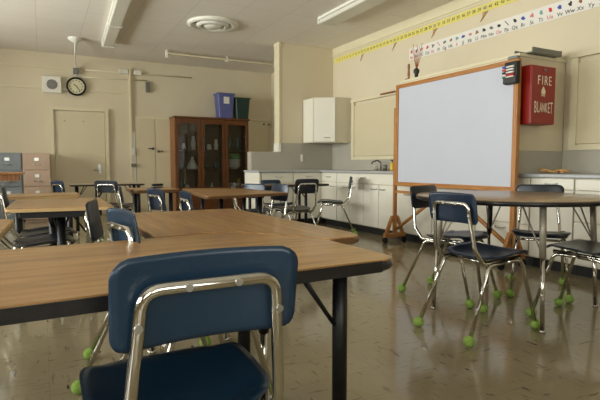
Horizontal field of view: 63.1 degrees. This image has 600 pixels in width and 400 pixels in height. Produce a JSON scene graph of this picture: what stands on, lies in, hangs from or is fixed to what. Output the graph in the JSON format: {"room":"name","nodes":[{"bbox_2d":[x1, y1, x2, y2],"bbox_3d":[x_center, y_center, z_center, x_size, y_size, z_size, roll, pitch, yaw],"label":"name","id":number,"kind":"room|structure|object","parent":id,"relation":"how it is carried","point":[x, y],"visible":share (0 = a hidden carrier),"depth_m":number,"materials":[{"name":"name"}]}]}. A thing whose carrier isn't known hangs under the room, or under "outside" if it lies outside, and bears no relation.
{"room":"classroom","nodes":[
{"label":"classroom","id":0,"kind":"room"},
{"bbox_2d":[0,48,271,214],"bbox_3d":[-4.242,-1.208,9.318,8.050,3.020,0.150,-2,5,-28],"label":"wall","id":1,"kind":"structure","parent":0,"point":[24,112],"depth_m":9.55,"materials":[{"name":"beige paint"}]},
{"bbox_2d":[0,63,79,70],"bbox_3d":[-5.949,-2.377,8.236,4.100,0.025,0.020,-2,5,-28],"label":"trim","id":2,"kind":"structure","parent":1,"relation":"attached to","point":[0,63],"depth_m":8.86,"materials":[{"name":"beige paint"}]},
{"bbox_2d":[42,75,61,93],"bbox_3d":[-4.545,-2.115,8.960,0.310,0.300,0.084,-2,5,-28],"label":"wall speaker","id":3,"kind":"object","parent":1,"relation":"attached to","point":[50,84],"visible":1,"depth_m":8.93,"materials":[{"name":"white plastic"}]},
{"bbox_2d":[0,84,128,93],"bbox_3d":[-5.566,-2.014,8.458,4.960,0.030,0.030,-2,5,-28],"label":"trim","id":4,"kind":"structure","parent":1,"relation":"attached to","point":[0,84],"depth_m":9.06,"materials":[{"name":"beige paint"}]},
{"bbox_2d":[49,106,110,213],"bbox_3d":[-4.146,-0.712,9.256,1.010,2.040,0.111,-2,5,-28],"label":"door","id":5,"kind":"structure","parent":1,"relation":"in","point":[80,154],"depth_m":9.26,"materials":[{"name":"beige paint"}]},
{"bbox_2d":[128,68,132,211],"bbox_3d":[-3.342,-1.153,9.678,0.035,2.860,0.060,-2,5,-28],"label":"trim","id":6,"kind":"structure","parent":1,"relation":"attached to","point":[129,69],"depth_m":9.63,"materials":[{"name":"beige paint"}]},
{"bbox_2d":[132,132,135,182],"bbox_3d":[-3.304,-0.537,9.753,0.060,1.620,0.040,-2,5,-28],"label":"trim","id":7,"kind":"structure","parent":1,"relation":"attached to","point":[133,133],"depth_m":9.72,"materials":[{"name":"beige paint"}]},
{"bbox_2d":[131,148,136,166],"bbox_3d":[-3.289,-0.837,9.670,0.100,0.370,0.040,-2,5,-28],"label":"light switch","id":8,"kind":"object","parent":1,"relation":"attached to","point":[132,149],"visible":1,"depth_m":9.65,"materials":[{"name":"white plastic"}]},
{"bbox_2d":[81,69,191,91],"bbox_3d":[-3.176,-2.350,9.671,2.100,0.410,0.080,-2,5,-28],"label":"conduit","id":9,"kind":"object","parent":1,"relation":"attached to","point":[121,71],"visible":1,"depth_m":9.59,"materials":[{"name":"beige metal"}]},
{"bbox_2d":[134,116,170,208],"bbox_3d":[-2.919,-0.749,9.916,0.783,1.860,0.086,-2,5,-28],"label":"door","id":10,"kind":"structure","parent":1,"relation":"in","point":[152,133],"depth_m":9.88,"materials":[{"name":"beige paint"}]},
{"bbox_2d":[248,119,269,151],"bbox_3d":[-0.916,-1.442,10.932,0.512,0.720,0.077,-2,5,-28],"label":"door","id":11,"kind":"structure","parent":1,"relation":"in","point":[257,128],"depth_m":10.92,"materials":[{"name":"beige paint"}]},
{"bbox_2d":[0,0,453,73],"bbox_3d":[-1.220,-2.361,3.495,8.450,0.100,13.200,-2,5,-28],"label":"ceiling","id":12,"kind":"structure","parent":0,"point":[150,28],"depth_m":7.32,"materials":[{"name":"paint"}]},
{"bbox_2d":[68,36,81,74],"bbox_3d":[-3.925,-2.482,8.475,0.230,0.360,1.445,-2,5,-28],"label":"conduit","id":13,"kind":"object","parent":12,"relation":"attached to","point":[73,39],"visible":1,"depth_m":7.96,"materials":[{"name":"white metal"}]},
{"bbox_2d":[68,36,81,43],"bbox_3d":[-3.643,-2.578,7.922,0.220,0.090,0.220,-2,5,-28],"label":"smoke detector","id":14,"kind":"object","parent":13,"relation":"on","point":[73,39],"depth_m":7.86,"materials":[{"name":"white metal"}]},
{"bbox_2d":[66,74,85,95],"bbox_3d":[-4.186,-2.213,9.140,0.344,0.525,0.076,-2,5,-28],"label":"wall clock","id":15,"kind":"object","parent":13,"relation":"hanging from","point":[75,86],"visible":1,"depth_m":9.13,"materials":[{"name":"black plastic"}]},
{"bbox_2d":[102,0,133,47],"bbox_3d":[-2.069,-2.422,5.774,0.201,0.100,5.244,-2,4,-25],"label":"ceiling light","id":16,"kind":"object","parent":12,"relation":"attached to","point":[118,11],"visible":1,"depth_m":6.73,"materials":[{"name":"metal"}]},
{"bbox_2d":[187,16,237,32],"bbox_3d":[-1.268,-2.530,7.108,0.730,0.072,0.730,-2,5,-28],"label":"ceiling vent","id":17,"kind":"object","parent":12,"relation":"in","point":[212,24],"visible":1,"depth_m":7.00,"materials":[{"name":"metal"}]},
{"bbox_2d":[165,50,273,66],"bbox_3d":[-1.299,-2.657,9.327,2.500,0.130,0.070,-2,5,-28],"label":"rail","id":18,"kind":"object","parent":12,"relation":"hanging from","point":[166,51],"visible":0.76,"depth_m":9.18,"materials":[{"name":"beige metal"}]},
{"bbox_2d":[318,0,386,26],"bbox_3d":[1.219,-2.386,5.260,0.276,0.100,3.664,-2,5,-28],"label":"ceiling light","id":19,"kind":"object","parent":12,"relation":"attached to","point":[351,8],"visible":1,"depth_m":6.31,"materials":[{"name":"metal"}]},
{"bbox_2d":[0,215,599,399],"bbox_3d":[-1.220,0.751,3.715,8.450,0.100,13.200,-2,5,-28],"label":"floor","id":20,"kind":"structure","parent":0,"point":[389,357],"depth_m":2.65,"materials":[{"name":"tile"}]},
{"bbox_2d":[0,219,13,240],"bbox_3d":[-1.526,0.482,1.731,0.888,0.716,0.787,-2,5,-28],"label":"table","id":21,"kind":"object","parent":20,"relation":"on","point":[6,225],"visible":1,"depth_m":2.00,"materials":[{"name":"brown wood"}]},
{"bbox_2d":[0,153,23,221],"bbox_3d":[-5.035,-0.223,8.467,0.430,1.175,0.653,-2,5,-28],"label":"filing cabinet","id":22,"kind":"object","parent":20,"relation":"on","point":[9,162],"visible":0.53,"depth_m":8.22,"materials":[{"name":"grey metal"}]},
{"bbox_2d":[0,172,24,180],"bbox_3d":[-4.695,0.031,7.097,1.240,0.860,0.600,-2,5,-28],"label":"wooden desk","id":23,"kind":"object","parent":20,"relation":"on","point":[4,176],"visible":1,"depth_m":7.04,"materials":[{"name":"brown wood"}]},
{"bbox_2d":[22,153,51,221],"bbox_3d":[-4.651,-0.237,8.669,0.430,1.175,0.653,-2,5,-28],"label":"filing cabinet","id":24,"kind":"object","parent":20,"relation":"on","point":[36,167],"visible":0.6,"depth_m":8.40,"materials":[{"name":"beige metal"}]},
{"bbox_2d":[0,233,75,248],"bbox_3d":[-1.783,0.325,3.287,0.629,0.810,0.444,-2,5,-31],"label":"chair","id":25,"kind":"object","parent":20,"relation":"on","point":[42,239],"visible":0.52,"depth_m":3.32,"materials":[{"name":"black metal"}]},
{"bbox_2d":[0,186,76,248],"bbox_3d":[-1.994,0.293,3.748,0.629,0.810,0.444,-3,5,-33],"label":"chair","id":26,"kind":"object","parent":20,"relation":"on","point":[4,201],"visible":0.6,"depth_m":3.69,"materials":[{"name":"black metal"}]},
{"bbox_2d":[7,192,80,247],"bbox_3d":[-2.166,0.310,4.160,0.547,0.716,0.561,-2,5,-28],"label":"table","id":27,"kind":"object","parent":20,"relation":"on","point":[18,222],"visible":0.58,"depth_m":3.99,"materials":[{"name":"brown wood"}]},
{"bbox_2d":[4,198,113,244],"bbox_3d":[-1.598,0.373,3.268,0.577,0.716,0.913,-2,5,-28],"label":"table","id":28,"kind":"object","parent":20,"relation":"on","point":[56,211],"visible":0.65,"depth_m":3.02,"materials":[{"name":"brown wood"}]},
{"bbox_2d":[51,181,104,236],"bbox_3d":[-2.956,0.124,6.424,0.422,0.770,0.598,3,5,37],"label":"chair","id":29,"kind":"object","parent":20,"relation":"on","point":[57,186],"visible":0.38,"depth_m":6.27,"materials":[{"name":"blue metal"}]},
{"bbox_2d":[69,183,144,234],"bbox_3d":[-2.671,0.127,6.804,0.948,0.710,0.485,-2,5,-28],"label":"table","id":30,"kind":"object","parent":20,"relation":"on","point":[83,185],"visible":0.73,"depth_m":6.77,"materials":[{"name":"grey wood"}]},
{"bbox_2d":[94,180,139,234],"bbox_3d":[-2.462,0.116,6.545,0.422,0.770,0.598,1,4,10],"label":"chair","id":31,"kind":"object","parent":20,"relation":"on","point":[101,186],"visible":0.49,"depth_m":6.33,"materials":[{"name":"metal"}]},
{"bbox_2d":[117,186,123,208],"bbox_3d":[-1.601,0.234,4.983,0.585,0.754,0.413,-2,4,-22],"label":"chair","id":32,"kind":"object","parent":20,"relation":"on","point":[120,194],"visible":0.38,"depth_m":4.77,"materials":[{"name":"silver metal"}]},
{"bbox_2d":[71,198,210,394],"bbox_3d":[-0.716,0.395,2.299,0.629,0.810,0.444,-1,4,-17],"label":"chair","id":33,"kind":"object","parent":20,"relation":"on","point":[94,228],"visible":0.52,"depth_m":2.09,"materials":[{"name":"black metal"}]},
{"bbox_2d":[126,187,178,212],"bbox_3d":[-1.568,0.236,5.219,0.458,0.716,0.604,-2,5,-28],"label":"table","id":34,"kind":"object","parent":20,"relation":"on","point":[135,191],"visible":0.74,"depth_m":5.08,"materials":[{"name":"brown wood"}]},
{"bbox_2d":[151,183,162,187],"bbox_3d":[-1.575,-0.158,5.392,0.030,0.045,0.165,2,5,28],"label":"stapler","id":35,"kind":"object","parent":34,"relation":"on","point":[160,185],"visible":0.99,"depth_m":5.39,"materials":[{"name":"black metal"}]},
{"bbox_2d":[146,188,165,211],"bbox_3d":[-0.879,0.301,3.744,0.616,0.794,0.435,-3,5,-37],"label":"chair","id":36,"kind":"object","parent":20,"relation":"on","point":[155,196],"visible":0.28,"depth_m":3.62,"materials":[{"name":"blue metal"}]},
{"bbox_2d":[179,191,193,210],"bbox_3d":[-0.539,0.332,3.300,0.616,0.794,0.435,-2,4,-26],"label":"chair","id":37,"kind":"object","parent":20,"relation":"on","point":[185,199],"visible":0.26,"depth_m":3.22,"materials":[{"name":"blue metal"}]},
{"bbox_2d":[79,246,297,399],"bbox_3d":[-0.266,0.479,1.103,0.444,0.810,0.629,-2,5,-28],"label":"chair","id":38,"kind":"object","parent":20,"relation":"on","point":[155,300],"visible":1,"depth_m":0.92,"materials":[{"name":"blue plastic"}]},
{"bbox_2d":[106,208,272,395],"bbox_3d":[-0.422,0.428,1.831,0.629,0.810,0.444,-3,5,-36],"label":"chair","id":39,"kind":"object","parent":20,"relation":"on","point":[122,223],"visible":0.27,"depth_m":1.75,"materials":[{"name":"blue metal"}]},
{"bbox_2d":[0,232,391,399],"bbox_3d":[-0.731,0.523,1.148,1.921,0.716,0.698,-2,5,-30],"label":"table","id":40,"kind":"object","parent":20,"relation":"on","point":[59,281],"visible":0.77,"depth_m":1.27,"materials":[{"name":"brown wood"}]},
{"bbox_2d":[169,116,249,210],"bbox_3d":[-1.867,-0.731,10.232,1.600,1.940,0.452,-2,5,-28],"label":"display cabinet","id":41,"kind":"object","parent":20,"relation":"on","point":[210,129],"visible":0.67,"depth_m":10.17,"materials":[{"name":"brown wood"}]},
{"bbox_2d":[179,179,183,187],"bbox_3d":[-2.414,-0.305,9.957,0.105,0.250,0.105,-2,5,-28],"label":"vase","id":42,"kind":"object","parent":41,"relation":"on","point":[181,183],"visible":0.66,"depth_m":9.92,"materials":[{"name":"teal glass"}]},
{"bbox_2d":[186,156,197,168],"bbox_3d":[-2.210,-0.764,10.032,0.240,0.270,0.240,-2,5,-28],"label":"flask","id":43,"kind":"object","parent":41,"relation":"on","point":[192,164],"visible":0.91,"depth_m":9.96,"materials":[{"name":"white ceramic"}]},
{"bbox_2d":[191,136,195,149],"bbox_3d":[-2.203,-1.175,10.098,0.105,0.280,0.105,-2,5,-28],"label":"vase","id":44,"kind":"object","parent":41,"relation":"on","point":[193,142],"visible":0.93,"depth_m":10.06,"materials":[{"name":"white ceramic"}]},
{"bbox_2d":[206,144,211,149],"bbox_3d":[-1.892,-1.100,10.177,0.116,0.120,0.116,-2,5,-28],"label":"pot","id":45,"kind":"object","parent":41,"relation":"on","point":[209,147],"visible":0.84,"depth_m":10.14,"materials":[{"name":"white ceramic"}]},
{"bbox_2d":[214,140,217,149],"bbox_3d":[-1.759,-1.155,10.243,0.094,0.220,0.094,-2,5,-28],"label":"jar","id":46,"kind":"object","parent":41,"relation":"on","point":[215,141],"visible":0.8,"depth_m":10.21,"materials":[{"name":"white ceramic"}]},
{"bbox_2d":[213,162,218,168],"bbox_3d":[-1.768,-0.726,10.269,0.126,0.160,0.126,-2,5,-28],"label":"pot","id":47,"kind":"object","parent":41,"relation":"on","point":[215,164],"visible":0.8,"depth_m":10.22,"materials":[{"name":"glass"}]},
{"bbox_2d":[213,92,234,117],"bbox_3d":[-1.591,-1.967,10.275,0.380,0.520,0.308,-2,5,-28],"label":"waste bin","id":48,"kind":"object","parent":41,"relation":"on","point":[224,102],"visible":0.96,"depth_m":10.16,"materials":[{"name":"blue plastic"}]},
{"bbox_2d":[228,137,232,149],"bbox_3d":[-1.494,-1.190,10.381,0.126,0.270,0.126,-2,5,-28],"label":"jar","id":49,"kind":"object","parent":41,"relation":"on","point":[230,144],"visible":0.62,"depth_m":10.33,"materials":[{"name":"teal glass"}]},
{"bbox_2d":[228,165,240,168],"bbox_3d":[-1.405,-0.707,10.462,0.300,0.095,0.300,-2,5,-28],"label":"bowl","id":50,"kind":"object","parent":41,"relation":"on","point":[229,166],"visible":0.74,"depth_m":10.37,"materials":[{"name":"white ceramic"}]},
{"bbox_2d":[228,162,240,164],"bbox_3d":[-1.405,-0.763,10.458,0.300,0.095,0.300,-2,5,-28],"label":"bowl","id":51,"kind":"object","parent":50,"relation":"on","point":[229,163],"visible":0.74,"depth_m":10.35,"materials":[{"name":"white ceramic"}]},
{"bbox_2d":[228,159,240,161],"bbox_3d":[-1.405,-0.820,10.454,0.300,0.095,0.300,-2,5,-28],"label":"bowl","id":52,"kind":"object","parent":51,"relation":"on","point":[229,160],"visible":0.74,"depth_m":10.34,"materials":[{"name":"white ceramic"}]},
{"bbox_2d":[235,138,240,149],"bbox_3d":[-1.335,-1.195,10.465,0.126,0.270,0.126,-2,5,-28],"label":"jar","id":53,"kind":"object","parent":41,"relation":"on","point":[237,141],"visible":0.8,"depth_m":10.42,"materials":[{"name":"teal glass"}]},
{"bbox_2d":[233,97,250,118],"bbox_3d":[-1.264,-1.944,10.450,0.350,0.450,0.284,-2,5,-28],"label":"waste bin","id":54,"kind":"object","parent":41,"relation":"on","point":[241,105],"visible":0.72,"depth_m":10.34,"materials":[{"name":"green plastic"}]},
{"bbox_2d":[182,188,287,213],"bbox_3d":[-0.705,0.271,4.723,0.831,0.716,1.427,-2,5,-28],"label":"table","id":55,"kind":"object","parent":20,"relation":"on","point":[203,193],"visible":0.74,"depth_m":4.42,"materials":[{"name":"brown wood"}]},
{"bbox_2d":[134,209,358,399],"bbox_3d":[-0.349,0.454,2.129,0.673,0.716,1.260,-2,5,-28],"label":"table","id":56,"kind":"object","parent":20,"relation":"on","point":[187,222],"visible":0.5,"depth_m":2.00,"materials":[{"name":"brown wood"}]},
{"bbox_2d":[231,182,269,214],"bbox_3d":[-0.565,0.173,5.790,0.591,0.762,0.417,0,4,-3],"label":"chair","id":57,"kind":"object","parent":20,"relation":"on","point":[254,210],"visible":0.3,"depth_m":5.82,"materials":[{"name":"silver metal"}]},
{"bbox_2d":[243,184,264,211],"bbox_3d":[-0.638,0.212,5.245,0.417,0.762,0.591,3,5,37],"label":"chair","id":58,"kind":"object","parent":20,"relation":"on","point":[246,186],"visible":0.16,"depth_m":5.35,"materials":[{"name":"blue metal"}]},
{"bbox_2d":[260,180,293,220],"bbox_3d":[-0.334,0.095,6.963,0.413,0.754,0.585,-2,4,-26],"label":"chair","id":59,"kind":"object","parent":20,"relation":"on","point":[280,204],"visible":0.41,"depth_m":7.06,"materials":[{"name":"silver metal"}]},
{"bbox_2d":[268,183,288,218],"bbox_3d":[-0.386,0.240,4.670,0.610,0.786,0.431,-2,5,-32],"label":"chair","id":60,"kind":"object","parent":20,"relation":"on","point":[275,187],"visible":0.22,"depth_m":4.70,"materials":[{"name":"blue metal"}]},
{"bbox_2d":[245,172,321,223],"bbox_3d":[-0.266,-0.030,8.044,1.120,0.850,0.634,-2,5,-28],"label":"base cabinet","id":61,"kind":"object","parent":20,"relation":"on","point":[250,177],"visible":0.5,"depth_m":7.82,"materials":[{"name":"beige paint"}]},
{"bbox_2d":[244,170,599,178],"bbox_3d":[1.383,-0.295,5.494,1.720,0.033,6.640,-2,5,-28],"label":"countertop","id":62,"kind":"structure","parent":61,"relation":"on","point":[546,175],"depth_m":4.62,"materials":[{"name":"grey laminate"}]},
{"bbox_2d":[354,170,388,170],"bbox_3d":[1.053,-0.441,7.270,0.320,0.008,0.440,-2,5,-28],"label":"sink","id":63,"kind":"object","parent":62,"relation":"in","point":[354,170],"visible":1,"depth_m":7.09,"materials":[{"name":"metal"}]},
{"bbox_2d":[371,160,382,169],"bbox_3d":[1.169,-0.523,7.303,0.159,0.155,0.246,-2,5,-28],"label":"tap","id":64,"kind":"object","parent":62,"relation":"on","point":[375,160],"visible":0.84,"depth_m":7.32,"materials":[{"name":"metal"}]},
{"bbox_2d":[400,53,566,172],"bbox_3d":[1.935,-0.869,5.461,0.696,1.114,1.702,-2,5,-28],"label":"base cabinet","id":65,"kind":"object","parent":62,"relation":"on","point":[539,146],"visible":0.29,"depth_m":4.79,"materials":[{"name":"beige paint"}]},
{"bbox_2d":[405,64,409,79],"bbox_3d":[1.325,-1.563,5.966,0.060,0.200,0.065,-2,5,-28],"label":"figurine","id":66,"kind":"object","parent":65,"relation":"on","point":[408,73],"visible":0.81,"depth_m":5.95,"materials":[{"name":"brown wood"}]},
{"bbox_2d":[412,45,422,76],"bbox_3d":[1.401,-1.656,5.838,0.103,0.404,0.143,-2,5,-28],"label":"reed diffuser","id":67,"kind":"object","parent":65,"relation":"on","point":[416,70],"visible":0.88,"depth_m":5.83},
{"bbox_2d":[413,68,418,76],"bbox_3d":[1.391,-1.514,5.843,0.070,0.120,0.070,-2,5,-28],"label":"bottle","id":68,"kind":"object","parent":67,"relation":"attached to","point":[416,71],"depth_m":5.82,"materials":[{"name":"black glass"}]},
{"bbox_2d":[520,64,555,125],"bbox_3d":[2.205,-0.967,4.550,0.330,0.530,0.167,-2,5,-28],"label":"box","id":69,"kind":"object","parent":65,"relation":"attached to","point":[537,82],"visible":0.98,"depth_m":4.48,"materials":[{"name":"red paint"}]},
{"bbox_2d":[514,47,561,57],"bbox_3d":[2.285,-1.404,4.691,0.422,0.055,0.200,-2,5,-28],"label":"metal tray","id":70,"kind":"object","parent":65,"relation":"on","point":[535,50],"visible":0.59,"depth_m":4.61,"materials":[{"name":"metal"}]},
{"bbox_2d":[539,168,570,172],"bbox_3d":[2.363,-0.278,4.637,0.206,0.045,0.384,-2,5,-28],"label":"pile","id":71,"kind":"object","parent":62,"relation":"on","point":[541,169],"visible":0.98,"depth_m":4.57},
{"bbox_2d":[241,183,328,222],"bbox_3d":[-0.185,0.123,6.934,1.228,0.700,0.475,-2,5,-28],"label":"table","id":72,"kind":"object","parent":20,"relation":"on","point":[291,185],"visible":0.26,"depth_m":6.98,"materials":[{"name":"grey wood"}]},
{"bbox_2d":[273,179,318,224],"bbox_3d":[-0.061,0.151,5.758,0.444,0.810,0.629,-3,5,-38],"label":"chair","id":73,"kind":"object","parent":20,"relation":"on","point":[302,186],"visible":0.72,"depth_m":5.62,"materials":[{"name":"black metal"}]},
{"bbox_2d":[321,172,340,226],"bbox_3d":[0.704,-0.024,7.959,0.624,0.850,0.470,-2,5,-28],"label":"base cabinet","id":74,"kind":"object","parent":20,"relation":"on","point":[329,213],"visible":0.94,"depth_m":7.81,"materials":[{"name":"beige paint"}]},
{"bbox_2d":[316,176,357,233],"bbox_3d":[0.487,0.071,6.894,0.629,0.810,0.444,0,4,2],"label":"chair","id":75,"kind":"object","parent":20,"relation":"on","point":[325,202],"visible":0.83,"depth_m":6.73,"materials":[{"name":"silver metal"}]},
{"bbox_2d":[337,173,399,238],"bbox_3d":[1.148,0.035,7.119,0.624,0.850,1.425,-2,5,-28],"label":"base cabinet","id":76,"kind":"object","parent":20,"relation":"on","point":[369,209],"visible":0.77,"depth_m":6.92,"materials":[{"name":"beige paint"}]},
{"bbox_2d":[397,186,433,245],"bbox_3d":[1.638,0.100,6.192,0.624,0.850,0.665,-2,5,-28],"label":"base cabinet","id":77,"kind":"object","parent":20,"relation":"on","point":[404,207],"visible":0.24,"depth_m":6.11,"materials":[{"name":"beige paint"}]},
{"bbox_2d":[398,185,501,307],"bbox_3d":[1.106,0.302,3.613,0.444,0.810,0.629,-3,5,-41],"label":"chair","id":78,"kind":"object","parent":20,"relation":"on","point":[464,235],"visible":0.74,"depth_m":3.62,"materials":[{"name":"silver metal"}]},
{"bbox_2d":[431,188,475,247],"bbox_3d":[1.949,0.141,5.606,0.624,0.850,0.655,-2,5,-28],"label":"base cabinet","id":79,"kind":"object","parent":20,"relation":"on","point":[456,226],"visible":0.09,"depth_m":5.45,"materials":[{"name":"beige paint"}]},
{"bbox_2d":[382,58,525,269],"bbox_3d":[1.578,-0.376,5.267,0.362,1.930,1.772,-2,5,-28],"label":"whiteboard","id":80,"kind":"object","parent":20,"relation":"on","point":[460,129],"visible":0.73,"depth_m":5.06,"materials":[{"name":"plastic"}]},
{"bbox_2d":[503,60,519,84],"bbox_3d":[1.923,-1.155,4.447,0.062,0.200,0.135,-2,5,-28],"label":"holder","id":81,"kind":"object","parent":80,"relation":"attached to","point":[515,79],"visible":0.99,"depth_m":4.40,"materials":[{"name":"black plastic"}]},
{"bbox_2d":[508,55,519,59],"bbox_3d":[1.962,-1.303,4.482,0.050,0.030,0.100,-2,5,-28],"label":"eraser","id":82,"kind":"object","parent":80,"relation":"on","point":[514,56],"visible":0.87,"depth_m":4.45,"materials":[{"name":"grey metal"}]},
{"bbox_2d":[413,192,539,346],"bbox_3d":[1.048,0.354,2.872,0.629,0.810,0.444,-2,5,-30],"label":"chair","id":83,"kind":"object","parent":20,"relation":"on","point":[444,206],"visible":0.99,"depth_m":2.81,"materials":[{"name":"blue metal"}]},
{"bbox_2d":[475,177,533,265],"bbox_3d":[2.254,0.182,5.028,0.624,0.850,0.645,-2,5,-28],"label":"base cabinet","id":84,"kind":"object","parent":20,"relation":"on","point":[501,223],"visible":0.3,"depth_m":4.86,"materials":[{"name":"beige paint"}]},
{"bbox_2d":[416,191,599,333],"bbox_3d":[1.422,0.347,3.338,1.242,0.761,1.242,-2,5,-28],"label":"round table","id":85,"kind":"object","parent":20,"relation":"on","point":[542,200],"visible":0.77,"depth_m":3.07,"materials":[{"name":"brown wood"}]},
{"bbox_2d":[505,184,573,302],"bbox_3d":[1.827,0.294,3.734,0.444,0.810,0.629,2,4,24],"label":"chair","id":86,"kind":"object","parent":20,"relation":"on","point":[518,232],"visible":0.59,"depth_m":3.71,"materials":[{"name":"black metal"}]},
{"bbox_2d":[529,177,576,274],"bbox_3d":[2.506,0.216,4.551,0.624,0.850,0.425,-2,5,-28],"label":"base cabinet","id":87,"kind":"object","parent":20,"relation":"on","point":[566,213],"visible":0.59,"depth_m":4.40,"materials":[{"name":"beige paint"}]},
{"bbox_2d":[526,239,599,316],"bbox_3d":[1.794,0.347,2.978,0.444,0.810,0.629,-3,5,-38],"label":"chair","id":88,"kind":"object","parent":20,"relation":"on","point":[589,247],"visible":0.94,"depth_m":3.04,"materials":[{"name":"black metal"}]},
{"bbox_2d":[573,178,599,279],"bbox_3d":[2.763,0.250,4.066,0.624,0.850,0.665,-2,5,-28],"label":"base cabinet","id":89,"kind":"object","parent":20,"relation":"on","point":[583,185],"visible":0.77,"depth_m":4.14,"materials":[{"name":"beige paint"}]},
{"bbox_2d":[279,43,332,218],"bbox_3d":[-0.135,-1.149,8.490,1.560,3.020,0.150,-2,5,-28],"label":"wall partition","id":90,"kind":"structure","parent":0,"point":[306,72],"depth_m":8.42,"materials":[{"name":"beige paint"}]},
{"bbox_2d":[274,42,280,142],"bbox_3d":[-0.383,-1.811,8.312,0.040,1.675,0.210,-2,5,-28],"label":"trim","id":91,"kind":"structure","parent":90,"relation":"attached to","point":[277,125],"depth_m":8.29,"materials":[{"name":"beige paint"}]},
{"bbox_2d":[274,143,280,151],"bbox_3d":[-0.387,-0.900,8.369,0.045,0.140,0.200,-2,5,-28],"label":"trim","id":92,"kind":"structure","parent":90,"relation":"attached to","point":[277,146],"depth_m":8.31,"materials":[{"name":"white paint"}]},
{"bbox_2d":[247,143,331,169],"bbox_3d":[-0.152,-0.753,8.501,1.565,0.458,0.165,-2,5,-28],"label":"backsplash","id":93,"kind":"structure","parent":90,"relation":"attached to","point":[315,156],"depth_m":8.44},
{"bbox_2d":[271,0,599,156],"bbox_3d":[2.406,-0.940,5.513,0.150,3.020,12.800,-2,5,-28],"label":"wall","id":94,"kind":"structure","parent":0,"point":[378,71],"depth_m":5.95,"materials":[{"name":"beige paint"}]},
{"bbox_2d":[303,97,350,143],"bbox_3d":[0.456,-1.349,8.363,0.609,0.745,0.581,-2,5,-28],"label":"upper cabinet","id":95,"kind":"object","parent":94,"relation":"attached to","point":[326,120],"visible":1,"depth_m":8.15,"materials":[{"name":"beige paint"}]},
{"bbox_2d":[350,92,395,159],"bbox_3d":[1.347,-1.103,7.294,0.055,0.985,2.070,-2,5,-28],"label":"window","id":96,"kind":"structure","parent":94,"relation":"in","point":[372,124],"depth_m":7.68,"materials":[{"name":"beige paint"}]},
{"bbox_2d":[380,91,395,94],"bbox_3d":[1.327,-1.589,7.266,0.084,0.029,0.340,-2,5,-28],"label":"wooden rod","id":97,"kind":"object","parent":94,"relation":"attached to","point":[385,93],"visible":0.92,"depth_m":7.24,"materials":[{"name":"brown wood"}]},
{"bbox_2d":[332,0,490,57],"bbox_3d":[2.812,-2.300,4.471,0.012,0.160,9.550,-2,5,-28],"label":"trim","id":98,"kind":"structure","parent":94,"relation":"attached to","point":[454,4],"depth_m":6.88,"materials":[{"name":"beige paint"}]},
{"bbox_2d":[334,0,516,63],"bbox_3d":[1.683,-2.308,6.621,0.005,0.085,4.600,-2,5,-28],"label":"number line","id":99,"kind":"object","parent":94,"relation":"attached to","point":[497,3],"visible":1,"depth_m":6.52,"materials":[{"name":"yellow paper"}]},
{"bbox_2d":[332,143,599,173],"bbox_3d":[2.135,-0.569,5.872,0.020,0.460,6.640,-2,5,-28],"label":"backsplash","id":100,"kind":"structure","parent":94,"relation":"attached to","point":[576,161],"depth_m":7.31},
{"bbox_2d":[409,0,599,60],"bbox_3d":[2.210,-1.962,5.644,0.005,0.160,2.860,-2,5,-28],"label":"strip","id":101,"kind":"object","parent":94,"relation":"attached to","point":[563,8],"visible":1,"depth_m":5.44,"materials":[{"name":"white paper"}]},
{"bbox_2d":[568,48,599,149],"bbox_3d":[3.153,-0.890,3.877,0.055,0.930,2.130,-2,5,-28],"label":"window","id":102,"kind":"structure","parent":94,"relation":"in","point":[584,112],"depth_m":4.68,"materials":[{"name":"beige paint"}]},
{"bbox_3d":[-1.405,-0.877,10.450,0.300,0.095,0.300,-2,5,-28],"label":"bowl","id":103,"kind":"object","parent":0,"visible":0},
{"bbox_2d":[228,154,240,156],"bbox_3d":[-1.405,-0.934,10.446,0.300,0.095,0.300,-2,5,-28],"label":"bowl","id":104,"kind":"object","parent":103,"relation":"on","point":[229,155],"visible":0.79,"depth_m":10.34,"materials":[{"name":"green ceramic"}]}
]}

